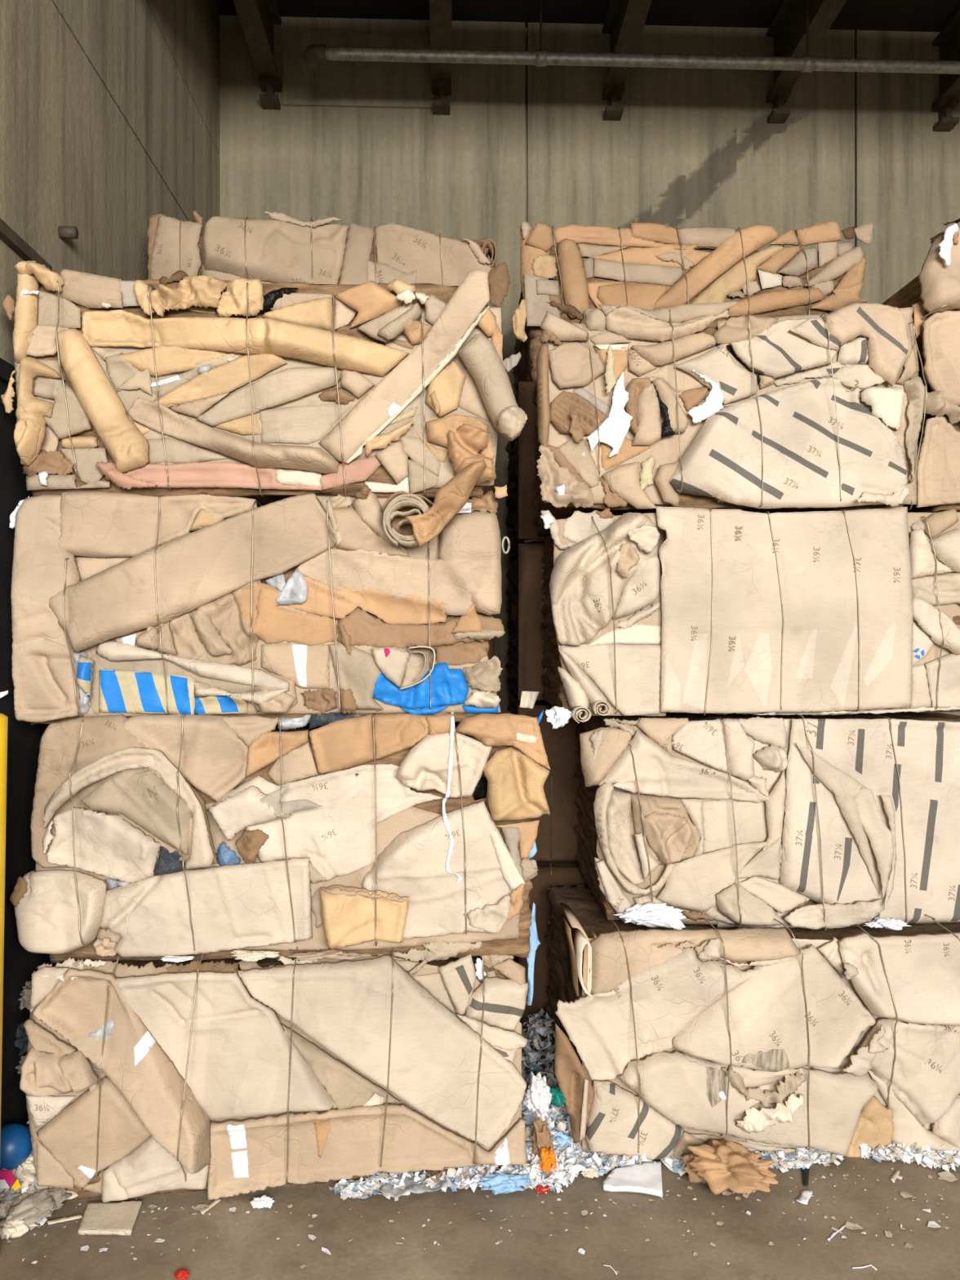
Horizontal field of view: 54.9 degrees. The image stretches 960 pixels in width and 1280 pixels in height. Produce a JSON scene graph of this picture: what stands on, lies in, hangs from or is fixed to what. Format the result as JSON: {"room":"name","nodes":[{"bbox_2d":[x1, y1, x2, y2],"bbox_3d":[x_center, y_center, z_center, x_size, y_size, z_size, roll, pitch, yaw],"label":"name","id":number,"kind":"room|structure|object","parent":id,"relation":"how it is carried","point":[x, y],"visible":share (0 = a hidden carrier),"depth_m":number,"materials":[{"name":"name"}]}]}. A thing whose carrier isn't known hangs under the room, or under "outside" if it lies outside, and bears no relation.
{"room":"waste site","nodes":[
{"label":"waste site","id":0,"kind":"room"},
{"bbox_2d":[0,0,219,366],"bbox_3d":[-1.638,-1.330,1.090,0.320,6.200,9.500,0,0,-2],"label":"wall","id":1,"kind":"structure","parent":0,"point":[109,109],"depth_m":3.85,"materials":[{"name":"wood"}]},
{"bbox_2d":[0,690,8,697],"bbox_3d":[-1.523,0.174,2.944,0.029,0.025,0.034,0,0,0],"label":"scrap","id":2,"kind":"object","parent":1,"relation":"attached to","point":[2,694],"visible":1,"depth_m":2.94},
{"bbox_2d":[0,217,52,271],"bbox_3d":[-1.522,-1.310,2.770,0.031,0.040,1.050,0,0,-2],"label":"trim","id":3,"kind":"structure","parent":1,"relation":"attached to","point":[8,236],"depth_m":3.05,"materials":[{"name":"metal"}]},
{"bbox_2d":[0,357,63,1127],"bbox_3d":[-1.547,0.440,3.494,0.033,2.660,4.300,0,0,-2],"label":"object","id":4,"kind":"structure","parent":1,"relation":"attached to","point":[24,739],"depth_m":3.03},
{"bbox_2d":[57,226,78,239],"bbox_3d":[-1.530,-1.513,3.433,0.060,0.042,0.044,0,0,0],"label":"bolt","id":5,"kind":"object","parent":1,"relation":"attached to","point":[64,232],"visible":1,"depth_m":3.42,"materials":[{"name":"metal"}]},
{"bbox_2d":[0,1024,959,1279],"bbox_3d":[1.529,1.870,0.950,12.000,0.200,12.000,0,0,-2],"label":"floor","id":6,"kind":"structure","parent":0,"point":[250,1249],"depth_m":2.75,"materials":[{"name":"concrete"}]},
{"bbox_2d":[0,713,8,1147],"bbox_3d":[-1.429,0.990,2.620,0.140,1.560,0.140,1,0,0],"label":"bollard","id":7,"kind":"object","parent":6,"relation":"on","point":[3,718],"visible":1,"depth_m":2.62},
{"bbox_2d":[0,1219,17,1239],"bbox_3d":[-1.405,1.747,2.752,0.089,0.044,0.075,0,0,21],"label":"paper wad","id":8,"kind":"object","parent":6,"relation":"on","point":[6,1233],"visible":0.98,"depth_m":2.73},
{"bbox_2d":[0,1117,47,1230],"bbox_3d":[-1.468,1.500,3.081,0.234,0.536,0.672,0,0,-7],"label":"paper","id":9,"kind":"object","parent":6,"relation":"on","point":[20,1169],"visible":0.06,"depth_m":2.85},
{"bbox_2d":[0,1200,9,1220],"bbox_3d":[-1.451,1.739,2.829,0.103,0.044,0.076,0,0,38],"label":"paper wad","id":10,"kind":"object","parent":9,"relation":"on","point":[2,1206],"visible":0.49,"depth_m":2.80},
{"bbox_2d":[0,1188,21,1203],"bbox_3d":[-1.452,1.723,2.871,0.097,0.045,0.086,0,0,20],"label":"paper wad","id":11,"kind":"object","parent":9,"relation":"on","point":[7,1197],"visible":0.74,"depth_m":2.85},
{"bbox_2d":[0,1148,36,1192],"bbox_3d":[-1.474,1.664,2.923,0.201,0.150,0.194,0,0,-24],"label":"paper","id":12,"kind":"object","parent":9,"relation":"on","point":[28,1165],"visible":0.28,"depth_m":2.88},
{"bbox_2d":[0,1123,31,1190],"bbox_3d":[-1.473,1.601,2.886,0.143,0.154,0.159,0,0,0],"label":"ball","id":13,"kind":"object","parent":12,"relation":"on","point":[15,1148],"visible":0.95,"depth_m":2.86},
{"bbox_2d":[0,1214,39,1238],"bbox_3d":[-1.379,1.745,2.769,0.114,0.047,0.093,0,0,0],"label":"paper wad","id":14,"kind":"object","parent":9,"relation":"on","point":[22,1228],"visible":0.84,"depth_m":2.74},
{"bbox_2d":[15,1053,26,1074],"bbox_3d":[-1.500,1.434,3.112,0.145,0.100,0.136,0,0,4],"label":"clump","id":15,"kind":"object","parent":9,"relation":"on","point":[18,1067],"visible":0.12,"depth_m":3.07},
{"bbox_2d":[13,1017,29,1055],"bbox_3d":[-1.497,1.328,3.112,0.137,0.120,0.195,0,0,-22],"label":"clump","id":16,"kind":"object","parent":15,"relation":"on","point":[21,1041],"visible":0.27,"depth_m":3.05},
{"bbox_2d":[17,980,31,1010],"bbox_3d":[-1.492,1.193,3.127,0.136,0.100,0.164,0,0,-32],"label":"clump","id":17,"kind":"object","parent":16,"relation":"on","point":[24,999],"visible":0.34,"depth_m":3.07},
{"bbox_2d":[0,1186,78,1201],"bbox_3d":[-1.429,1.733,2.928,0.335,0.069,0.184,0,0,0],"label":"board","id":18,"kind":"object","parent":9,"relation":"on","point":[74,1194],"visible":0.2,"depth_m":2.90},
{"bbox_2d":[14,1182,49,1194],"bbox_3d":[-1.404,1.717,2.891,0.113,0.047,0.071,0,0,0],"label":"paper wad","id":19,"kind":"object","parent":18,"relation":"on","point":[35,1188],"visible":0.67,"depth_m":2.88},
{"bbox_2d":[8,1186,71,1224],"bbox_3d":[-1.376,1.734,2.843,0.174,0.070,0.198,0,0,16],"label":"plastic bag","id":20,"kind":"object","parent":6,"relation":"on","point":[33,1207],"visible":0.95,"depth_m":2.81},
{"bbox_2d":[46,1213,82,1224],"bbox_3d":[-1.267,1.766,2.816,0.102,0.004,0.020,0,0,-19],"label":"paper strip","id":21,"kind":"object","parent":6,"relation":"on","point":[51,1221],"visible":1,"depth_m":2.81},
{"bbox_2d":[80,1244,88,1250],"bbox_3d":[-1.146,1.766,2.681,0.023,0.003,0.028,0,0,-36],"label":"paper scrap","id":22,"kind":"object","parent":6,"relation":"on","point":[85,1247],"visible":1,"depth_m":2.68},
{"bbox_2d":[78,1200,142,1235],"bbox_3d":[-1.130,1.762,2.822,0.186,0.012,0.155,0,0,0],"label":"board","id":23,"kind":"object","parent":6,"relation":"on","point":[113,1217],"visible":1,"depth_m":2.81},
{"bbox_2d":[154,1238,164,1242],"bbox_3d":[-0.942,1.767,2.718,0.028,0.004,0.021,0,0,12],"label":"paper scrap","id":24,"kind":"object","parent":6,"relation":"on","point":[158,1240],"visible":1,"depth_m":2.72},
{"bbox_2d":[173,1269,190,1279],"bbox_3d":[-0.826,1.759,2.562,0.047,0.020,0.038,0,0,0],"label":"scrap","id":25,"kind":"object","parent":6,"relation":"on","point":[183,1274],"visible":1,"depth_m":2.56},
{"bbox_2d":[193,1204,208,1210],"bbox_3d":[-0.864,1.765,2.873,0.044,0.006,0.035,0,0,29],"label":"paper scrap","id":26,"kind":"object","parent":6,"relation":"on","point":[200,1206],"visible":1,"depth_m":2.87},
{"bbox_2d":[200,1198,221,1214],"bbox_3d":[-0.842,1.766,2.886,0.018,0.003,0.085,0,0,28],"label":"paper strip","id":27,"kind":"object","parent":6,"relation":"on","point":[215,1202],"visible":1,"depth_m":2.88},
{"bbox_2d":[249,1194,274,1208],"bbox_3d":[-0.680,1.755,2.888,0.078,0.028,0.044,0,0,0],"label":"crumpled paper","id":28,"kind":"object","parent":6,"relation":"on","point":[264,1201],"visible":1,"depth_m":2.88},
{"bbox_2d":[19,940,528,1202],"bbox_3d":[-0.675,1.363,3.363,1.587,0.815,1.220,0,0,-6],"label":"bale","id":29,"kind":"object","parent":6,"relation":"on","point":[222,1077],"visible":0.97,"depth_m":2.90},
{"bbox_2d":[160,955,194,962],"bbox_3d":[-0.952,1.004,2.910,0.104,0.016,0.056,0,0,0],"label":"paper","id":30,"kind":"object","parent":29,"relation":"on","point":[166,958],"visible":0.99,"depth_m":2.90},
{"bbox_2d":[230,949,280,961],"bbox_3d":[-0.711,0.996,2.914,0.168,0.032,0.064,0,0,3],"label":"paper","id":31,"kind":"object","parent":29,"relation":"on","point":[245,955],"visible":1,"depth_m":2.90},
{"bbox_2d":[8,710,550,963],"bbox_3d":[-0.635,0.639,3.416,1.700,0.812,1.149,0,0,-2],"label":"bale","id":32,"kind":"object","parent":29,"relation":"on","point":[153,837],"visible":1,"depth_m":2.94},
{"bbox_2d":[10,484,505,724],"bbox_3d":[-0.714,-0.108,3.413,1.568,0.766,1.152,0,0,-2],"label":"bale","id":33,"kind":"object","parent":32,"relation":"on","point":[130,605],"visible":0.97,"depth_m":2.95},
{"bbox_2d":[9,496,29,528],"bbox_3d":[-1.472,-0.407,2.957,0.057,0.106,0.032,0,0,-20],"label":"flap","id":34,"kind":"object","parent":33,"relation":"attached to","point":[12,517],"visible":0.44,"depth_m":2.94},
{"bbox_2d":[0,260,527,547],"bbox_3d":[-0.689,-0.733,3.320,1.646,0.893,1.244,0,0,-2],"label":"bale","id":35,"kind":"object","parent":33,"relation":"on","point":[266,393],"visible":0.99,"depth_m":2.90},
{"bbox_2d":[502,351,521,372],"bbox_3d":[0.120,-1.052,3.501,0.083,0.074,0.030,0,0,-15],"label":"flap","id":36,"kind":"object","parent":35,"relation":"attached to","point":[509,362],"visible":0.96,"depth_m":3.50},
{"bbox_2d":[383,648,390,657],"bbox_3d":[-0.298,0.040,2.954,0.019,0.033,0.024,0,0,-16],"label":"print","id":37,"kind":"object","parent":33,"relation":"on","point":[386,651],"depth_m":2.95},
{"bbox_2d":[501,535,510,554],"bbox_3d":[0.085,-0.313,3.050,0.031,0.061,0.009,0,0,0],"label":"metal ring","id":38,"kind":"object","parent":33,"relation":"attached to","point":[505,536],"visible":1,"depth_m":3.05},
{"bbox_2d":[442,712,462,883],"bbox_3d":[-0.098,0.503,2.975,0.061,0.552,0.098,0,0,-23],"label":"strap","id":39,"kind":"object","parent":32,"relation":"hanging from","point":[452,721],"visible":1,"depth_m":2.94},
{"bbox_2d":[520,690,539,708],"bbox_3d":[0.193,0.233,3.603,0.077,0.068,0.027,0,0,0],"label":"scrap","id":40,"kind":"object","parent":32,"relation":"on","point":[528,699],"visible":1,"depth_m":3.60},
{"bbox_2d":[528,840,537,858],"bbox_3d":[0.169,0.686,3.024,0.030,0.063,0.026,0,0,-30],"label":"flap","id":41,"kind":"object","parent":32,"relation":"attached to","point":[533,851],"visible":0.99,"depth_m":3.02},
{"bbox_2d":[526,902,540,1005],"bbox_3d":[0.178,1.061,3.121,0.053,0.349,0.041,0,0,0],"label":"strip","id":42,"kind":"object","parent":32,"relation":"hanging from","point":[535,943],"visible":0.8,"depth_m":3.12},
{"bbox_2d":[537,710,543,723],"bbox_3d":[0.196,0.251,2.998,0.021,0.050,0.010,0,0,0],"label":"tag","id":43,"kind":"object","parent":32,"relation":"attached to","point":[540,717],"visible":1,"depth_m":3.00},
{"bbox_2d":[287,949,357,959],"bbox_3d":[-0.500,1.000,2.933,0.222,0.024,0.068,0,0,-4],"label":"board","id":44,"kind":"object","parent":29,"relation":"on","point":[331,953],"visible":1,"depth_m":2.92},
{"bbox_2d":[321,1246,330,1254],"bbox_3d":[-0.444,1.765,2.671,0.042,0.006,0.013,0,0,44],"label":"paper scrap","id":45,"kind":"object","parent":6,"relation":"on","point":[325,1250],"visible":1,"depth_m":2.67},
{"bbox_2d":[328,1164,522,1200],"bbox_3d":[-0.167,1.738,3.006,0.643,0.060,0.156,0,0,-9],"label":"paper","id":46,"kind":"object","parent":6,"relation":"on","point":[351,1188],"visible":0.71,"depth_m":2.98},
{"bbox_2d":[425,1169,442,1182],"bbox_3d":[-0.148,1.727,2.991,0.052,0.019,0.076,0,0,-26],"label":"scrap","id":47,"kind":"object","parent":46,"relation":"on","point":[438,1174],"visible":0.89,"depth_m":2.99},
{"bbox_2d":[376,1167,501,1197],"bbox_3d":[-0.110,1.747,3.008,0.463,0.036,0.116,0,0,-15],"label":"clear plastic sheet","id":48,"kind":"object","parent":6,"relation":"on","point":[386,1188],"visible":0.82,"depth_m":2.96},
{"bbox_2d":[476,1172,532,1195],"bbox_3d":[0.076,1.744,2.976,0.176,0.050,0.090,0,0,-15],"label":"plastic wad","id":49,"kind":"object","parent":6,"relation":"on","point":[500,1183],"visible":1,"depth_m":2.96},
{"bbox_2d":[535,1185,550,1193],"bbox_3d":[0.202,1.757,2.957,0.047,0.024,0.025,0,0,18],"label":"scrap","id":50,"kind":"object","parent":6,"relation":"on","point":[540,1188],"visible":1,"depth_m":2.95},
{"bbox_2d":[512,861,587,1024],"bbox_3d":[0.958,1.400,4.763,1.606,0.755,1.213,0,0,-2],"label":"bale","id":51,"kind":"object","parent":6,"relation":"on","point":[554,873],"visible":0.04,"depth_m":4.19,"materials":[{"name":"cardboard"}]},
{"bbox_2d":[506,695,580,862],"bbox_3d":[0.956,0.655,4.771,1.606,0.747,1.194,0,0,-2],"label":"bale","id":52,"kind":"object","parent":51,"relation":"on","point":[556,840],"visible":0.06,"depth_m":4.20,"materials":[{"name":"cardboard"}]},
{"bbox_2d":[505,543,545,700],"bbox_3d":[0.959,-0.086,4.746,1.608,0.747,1.244,0,0,-2],"label":"bale","id":53,"kind":"object","parent":52,"relation":"on","point":[525,668],"visible":0.13,"depth_m":4.24,"materials":[{"name":"cardboard"}]},
{"bbox_2d":[504,381,550,561],"bbox_3d":[0.959,-0.827,4.767,1.613,0.747,1.208,0,0,-2],"label":"bale","id":54,"kind":"object","parent":53,"relation":"on","point":[522,485],"visible":0.07,"depth_m":4.23,"materials":[{"name":"cardboard"}]},
{"bbox_2d":[512,220,874,405],"bbox_3d":[0.985,-1.569,4.761,1.653,0.748,1.178,0,0,-2],"label":"bale","id":55,"kind":"object","parent":54,"relation":"on","point":[661,267],"visible":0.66,"depth_m":4.22},
{"bbox_2d":[511,1008,651,1193],"bbox_3d":[0.361,1.633,3.570,0.506,0.270,1.277,0,0,3],"label":"paper","id":56,"kind":"object","parent":6,"relation":"on","point":[571,1152],"visible":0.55,"depth_m":3.14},
{"bbox_2d":[521,1102,528,1113],"bbox_3d":[0.176,1.638,3.235,0.071,0.046,0.074,0,0,41],"label":"paper wad","id":57,"kind":"object","parent":56,"relation":"on","point":[524,1108],"visible":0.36,"depth_m":3.22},
{"bbox_2d":[524,1124,533,1135],"bbox_3d":[0.163,1.674,3.148,0.052,0.036,0.056,0,0,-29],"label":"paper wad","id":58,"kind":"object","parent":56,"relation":"on","point":[528,1129],"visible":0.47,"depth_m":3.14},
{"bbox_2d":[525,1141,533,1155],"bbox_3d":[0.165,1.694,3.082,0.070,0.033,0.041,0,0,0],"label":"paper wad","id":59,"kind":"object","parent":56,"relation":"on","point":[529,1144],"visible":0.38,"depth_m":3.08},
{"bbox_2d":[525,1128,533,1142],"bbox_3d":[0.194,1.684,3.126,0.084,0.047,0.078,0,0,-27],"label":"paper wad","id":60,"kind":"object","parent":56,"relation":"on","point":[528,1138],"visible":0.2,"depth_m":3.12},
{"bbox_2d":[521,1108,545,1124],"bbox_3d":[0.189,1.644,3.202,0.091,0.041,0.060,0,0,0],"label":"paper wad","id":61,"kind":"object","parent":56,"relation":"on","point":[529,1116],"visible":0.66,"depth_m":3.19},
{"bbox_2d":[530,1117,554,1159],"bbox_3d":[0.206,1.664,3.059,0.070,0.170,0.076,0,0,-28],"label":"torn kraft wad","id":62,"kind":"object","parent":56,"relation":"on","point":[541,1136],"visible":0.78,"depth_m":3.04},
{"bbox_2d":[523,1071,551,1121],"bbox_3d":[0.194,1.494,3.042,0.092,0.150,0.136,0,0,-24],"label":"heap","id":63,"kind":"object","parent":62,"relation":"on","point":[538,1097],"visible":0.99,"depth_m":3.01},
{"bbox_2d":[539,1146,557,1177],"bbox_3d":[0.223,1.709,3.010,0.062,0.120,0.048,0,0,-24],"label":"scrap","id":64,"kind":"object","parent":56,"relation":"in","point":[548,1157],"visible":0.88,"depth_m":3.00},
{"bbox_2d":[549,1086,565,1107],"bbox_3d":[0.264,1.539,3.118,0.083,0.060,0.065,0,0,0],"label":"scrap","id":65,"kind":"object","parent":56,"relation":"on","point":[557,1099],"visible":0.67,"depth_m":3.10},
{"bbox_2d":[550,1103,565,1111],"bbox_3d":[0.277,1.621,3.223,0.052,0.028,0.043,0,0,33],"label":"paper wad","id":66,"kind":"object","parent":56,"relation":"on","point":[563,1104],"visible":0.41,"depth_m":3.21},
{"bbox_2d":[555,1166,568,1179],"bbox_3d":[0.258,1.738,3.006,0.058,0.032,0.050,0,0,0],"label":"paper wad","id":67,"kind":"object","parent":56,"relation":"on","point":[562,1173],"visible":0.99,"depth_m":2.99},
{"bbox_2d":[551,1129,572,1145],"bbox_3d":[0.273,1.687,3.126,0.080,0.046,0.068,0,0,36],"label":"paper wad","id":68,"kind":"object","parent":56,"relation":"on","point":[562,1136],"visible":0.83,"depth_m":3.12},
{"bbox_2d":[564,1162,585,1174],"bbox_3d":[0.309,1.730,3.024,0.073,0.031,0.047,0,0,0],"label":"paper wad","id":69,"kind":"object","parent":56,"relation":"on","point":[570,1167],"visible":1,"depth_m":3.02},
{"bbox_2d":[586,1163,605,1175],"bbox_3d":[0.387,1.755,3.066,0.050,0.028,0.056,0,0,-42],"label":"paper wad","id":70,"kind":"object","parent":56,"relation":"on","point":[593,1166],"visible":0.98,"depth_m":3.06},
{"bbox_2d":[618,1159,632,1166],"bbox_3d":[0.495,1.756,3.105,0.059,0.027,0.048,0,0,0],"label":"paper wad","id":71,"kind":"object","parent":56,"relation":"on","point":[622,1161],"visible":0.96,"depth_m":3.10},
{"bbox_2d":[577,1248,585,1254],"bbox_3d":[0.292,1.767,2.670,0.020,0.004,0.023,0,0,-36],"label":"paper scrap","id":72,"kind":"object","parent":6,"relation":"on","point":[580,1251],"visible":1,"depth_m":2.67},
{"bbox_2d":[581,1209,587,1215],"bbox_3d":[0.322,1.766,2.852,0.024,0.003,0.026,0,0,-18],"label":"paper scrap","id":73,"kind":"object","parent":6,"relation":"on","point":[584,1212],"visible":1,"depth_m":2.85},
{"bbox_2d":[580,1167,599,1177],"bbox_3d":[0.363,1.755,3.052,0.066,0.028,0.048,0,0,0],"label":"paper wad","id":74,"kind":"object","parent":6,"relation":"on","point":[590,1172],"visible":0.98,"depth_m":3.04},
{"bbox_2d":[597,1166,606,1176],"bbox_3d":[0.396,1.758,3.059,0.044,0.022,0.041,0,0,28],"label":"paper wad","id":75,"kind":"object","parent":6,"relation":"on","point":[602,1171],"visible":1,"depth_m":3.05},
{"bbox_2d":[603,1160,662,1197],"bbox_3d":[0.501,1.758,3.037,0.188,0.021,0.186,0,0,9],"label":"paper","id":76,"kind":"object","parent":6,"relation":"on","point":[646,1177],"visible":1,"depth_m":3.00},
{"bbox_2d":[682,1146,719,1186],"bbox_3d":[0.767,1.714,3.015,0.211,0.110,0.135,0,0,14],"label":"kraft paper","id":77,"kind":"object","parent":6,"relation":"on","point":[693,1177],"visible":0.26,"depth_m":2.99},
{"bbox_2d":[686,1138,777,1195],"bbox_3d":[0.813,1.701,2.989,0.230,0.136,0.286,0,0,-40],"label":"kraft paper","id":78,"kind":"object","parent":6,"relation":"on","point":[739,1170],"visible":0.98,"depth_m":2.93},
{"bbox_2d":[543,884,959,1159],"bbox_3d":[1.098,1.368,3.560,1.761,0.829,1.044,0,0,-4],"label":"bale","id":79,"kind":"object","parent":6,"relation":"on","point":[667,1041],"visible":0.97,"depth_m":3.10},
{"bbox_2d":[613,902,686,928],"bbox_3d":[0.592,0.966,3.248,0.255,0.088,0.107,0,0,0],"label":"pile","id":80,"kind":"object","parent":79,"relation":"on","point":[650,914],"visible":1,"depth_m":3.22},
{"bbox_2d":[662,920,682,929],"bbox_3d":[0.669,0.990,3.231,0.083,0.044,0.068,0,0,-33],"label":"pile","id":81,"kind":"object","parent":80,"relation":"on","point":[673,927],"visible":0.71,"depth_m":3.21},
{"bbox_2d":[572,711,959,932],"bbox_3d":[1.137,0.655,3.667,1.583,0.769,0.954,0,0,-2],"label":"bale","id":82,"kind":"object","parent":79,"relation":"on","point":[815,822],"visible":0.98,"depth_m":3.29},
{"bbox_2d":[539,506,959,723],"bbox_3d":[1.039,-0.096,3.663,1.689,0.769,1.012,0,0,-2],"label":"bale","id":83,"kind":"object","parent":82,"relation":"on","point":[669,609],"visible":1,"depth_m":3.32},
{"bbox_2d":[545,706,572,728],"bbox_3d":[0.281,0.271,3.250,0.098,0.080,0.074,0,0,29],"label":"crumpled paper","id":84,"kind":"object","parent":83,"relation":"attached to","point":[558,717],"visible":0.99,"depth_m":3.23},
{"bbox_2d":[533,300,928,533],"bbox_3d":[0.916,-0.859,3.684,1.458,0.781,0.916,0,0,-2],"label":"bale","id":85,"kind":"object","parent":83,"relation":"on","point":[639,410],"visible":0.98,"depth_m":3.29},
{"bbox_2d":[881,217,959,512],"bbox_3d":[1.896,-0.997,3.711,0.657,1.045,0.975,0,0,-2],"label":"bale","id":86,"kind":"object","parent":83,"relation":"on","point":[937,285],"visible":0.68,"depth_m":3.33},
{"bbox_2d":[862,916,911,930],"bbox_3d":[1.428,0.994,3.245,0.166,0.036,0.081,0,0,0],"label":"paper","id":87,"kind":"object","parent":79,"relation":"on","point":[888,923],"visible":1,"depth_m":3.23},
{"bbox_2d":[795,1190,813,1204],"bbox_3d":[1.029,1.763,2.929,0.032,0.010,0.085,0,0,32],"label":"paper strip","id":88,"kind":"object","parent":6,"relation":"on","point":[802,1199],"visible":1,"depth_m":2.92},
{"bbox_2d":[801,1167,809,1185],"bbox_3d":[1.079,1.766,3.070,0.026,0.004,0.164,0,0,22],"label":"scrap","id":89,"kind":"object","parent":6,"relation":"on","point":[805,1171],"visible":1,"depth_m":3.04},
{"bbox_2d":[660,1141,959,1176],"bbox_3d":[1.143,1.734,3.143,1.087,0.068,0.167,0,0,-2],"label":"paper","id":90,"kind":"object","parent":6,"relation":"on","point":[802,1157],"visible":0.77,"depth_m":3.13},
{"bbox_2d":[826,1224,845,1241],"bbox_3d":[1.065,1.767,2.757,0.111,0.003,0.010,0,0,-42],"label":"bit","id":91,"kind":"object","parent":6,"relation":"on","point":[842,1227],"visible":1,"depth_m":2.75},
{"bbox_2d":[844,1221,862,1229],"bbox_3d":[1.123,1.764,2.782,0.038,0.008,0.048,0,0,-38],"label":"paper scrap","id":92,"kind":"object","parent":6,"relation":"on","point":[848,1224],"visible":1,"depth_m":2.78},
{"bbox_2d":[852,1264,876,1270],"bbox_3d":[1.081,1.767,2.603,0.067,0.003,0.022,0,0,0],"label":"bit","id":93,"kind":"object","parent":6,"relation":"on","point":[868,1264],"visible":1,"depth_m":2.60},
{"bbox_2d":[884,1231,892,1237],"bbox_3d":[1.215,1.766,2.748,0.020,0.006,0.026,0,0,18],"label":"paper scrap","id":94,"kind":"object","parent":6,"relation":"on","point":[888,1233],"visible":1,"depth_m":2.75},
{"bbox_2d":[889,1169,900,1182],"bbox_3d":[1.366,1.766,3.045,0.016,0.003,0.083,0,0,38],"label":"paper strip","id":95,"kind":"object","parent":6,"relation":"on","point":[894,1177],"visible":1,"depth_m":3.04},
{"bbox_2d":[899,1191,912,1197],"bbox_3d":[1.355,1.765,2.945,0.035,0.007,0.033,0,0,1],"label":"paper scrap","id":96,"kind":"object","parent":6,"relation":"on","point":[904,1194],"visible":1,"depth_m":2.94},
{"bbox_2d":[905,1242,912,1248],"bbox_3d":[1.252,1.767,2.697,0.024,0.004,0.019,0,0,-30],"label":"paper scrap","id":97,"kind":"object","parent":6,"relation":"on","point":[908,1245],"visible":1,"depth_m":2.70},
{"bbox_2d":[927,1221,941,1227],"bbox_3d":[1.364,1.765,2.790,0.038,0.004,0.032,0,0,-17],"label":"paper scrap","id":98,"kind":"object","parent":6,"relation":"on","point":[931,1224],"visible":1,"depth_m":2.79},
{"bbox_2d":[937,1170,957,1182],"bbox_3d":[1.538,1.763,3.037,0.049,0.008,0.051,0,0,-5],"label":"paper scrap","id":99,"kind":"object","parent":6,"relation":"on","point":[947,1175],"visible":1,"depth_m":3.04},
{"bbox_2d":[214,0,959,32],"bbox_3d":[2.563,-4.090,2.838,8.800,0.280,6.900,0,0,-2],"label":"ceiling","id":100,"kind":"structure","parent":0,"point":[913,15],"depth_m":5.80,"materials":[{"name":"metal"}]},
{"bbox_2d":[232,0,281,109],"bbox_3d":[-1.230,-3.637,3.353,0.125,0.559,4.995,0,0,-2],"label":"joist","id":101,"kind":"object","parent":100,"relation":"attached to","point":[257,18],"visible":1,"depth_m":5.56,"materials":[{"name":"metal"}]},
{"bbox_2d":[429,0,452,115],"bbox_3d":[-0.158,-3.632,3.390,0.125,0.571,4.995,0,0,-2],"label":"joist","id":102,"kind":"object","parent":100,"relation":"attached to","point":[440,11],"visible":0.98,"depth_m":5.44,"materials":[{"name":"metal"}]},
{"bbox_2d":[602,0,652,120],"bbox_3d":[0.932,-3.619,3.429,0.125,0.576,4.995,0,0,-2],"label":"joist","id":103,"kind":"object","parent":100,"relation":"attached to","point":[624,20],"visible":0.98,"depth_m":5.64,"materials":[{"name":"metal"}]},
{"bbox_2d":[302,0,959,74],"bbox_3d":[1.274,-3.579,5.191,4.525,0.742,0.143,0,0,-1],"label":"pipe","id":104,"kind":"object","parent":100,"relation":"hanging from","point":[314,54],"visible":1,"depth_m":5.16,"materials":[{"name":"metal"}]},
{"bbox_2d":[766,0,846,123],"bbox_3d":[1.995,-3.621,3.466,0.125,0.577,4.995,0,0,-2],"label":"joist","id":105,"kind":"object","parent":100,"relation":"attached to","point":[788,28],"visible":0.98,"depth_m":5.66,"materials":[{"name":"metal"}]},
{"bbox_2d":[219,15,959,715],"bbox_3d":[2.447,-1.330,6.146,8.800,6.200,0.320,0,0,-2],"label":"wall","id":106,"kind":"structure","parent":0,"point":[516,144],"depth_m":5.93,"materials":[{"name":"wood"}]},
{"bbox_2d":[283,31,434,109],"bbox_3d":[-0.769,-3.611,5.862,0.952,0.454,0.023,0,0,-2],"label":"wall panel","id":107,"kind":"object","parent":106,"relation":"attached to","point":[332,83],"depth_m":5.85,"materials":[{"name":"wood"}]},
{"bbox_2d":[932,8,959,131],"bbox_3d":[3.082,-3.588,3.504,0.125,0.574,4.995,0,0,-2],"label":"joist","id":108,"kind":"object","parent":106,"relation":"attached to","point":[948,40],"visible":1,"depth_m":5.89,"materials":[{"name":"metal"}]},
{"bbox_3d":[-0.701,0.655,4.632,1.505,0.747,1.201,0,0,-2],"label":"bale","id":109,"kind":"object","parent":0,"visible":0},
{"bbox_2d":[487,614,495,659],"bbox_3d":[-0.701,-0.086,4.630,1.517,0.747,1.208,0,0,-2],"label":"bale","id":110,"kind":"object","parent":109,"relation":"on","point":[491,653],"visible":0.02,"depth_m":4.09,"materials":[{"name":"cardboard"}]},
{"bbox_2d":[478,470,495,511],"bbox_3d":[-0.703,-0.826,4.617,1.511,0.748,1.232,0,0,-2],"label":"bale","id":111,"kind":"object","parent":110,"relation":"on","point":[486,488],"visible":0.02,"depth_m":4.12,"materials":[{"name":"cardboard"}]},
{"bbox_2d":[146,210,510,307],"bbox_3d":[-0.692,-1.546,4.599,1.622,0.703,1.226,0,0,-2],"label":"bale","id":112,"kind":"object","parent":111,"relation":"on","point":[283,248],"visible":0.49,"depth_m":4.08},
{"bbox_2d":[512,298,527,342],"bbox_3d":[0.172,-1.368,3.945,0.051,0.188,0.073,0,0,20],"label":"paper","id":113,"kind":"object","parent":112,"relation":"hanging from","point":[520,314],"visible":1,"depth_m":3.96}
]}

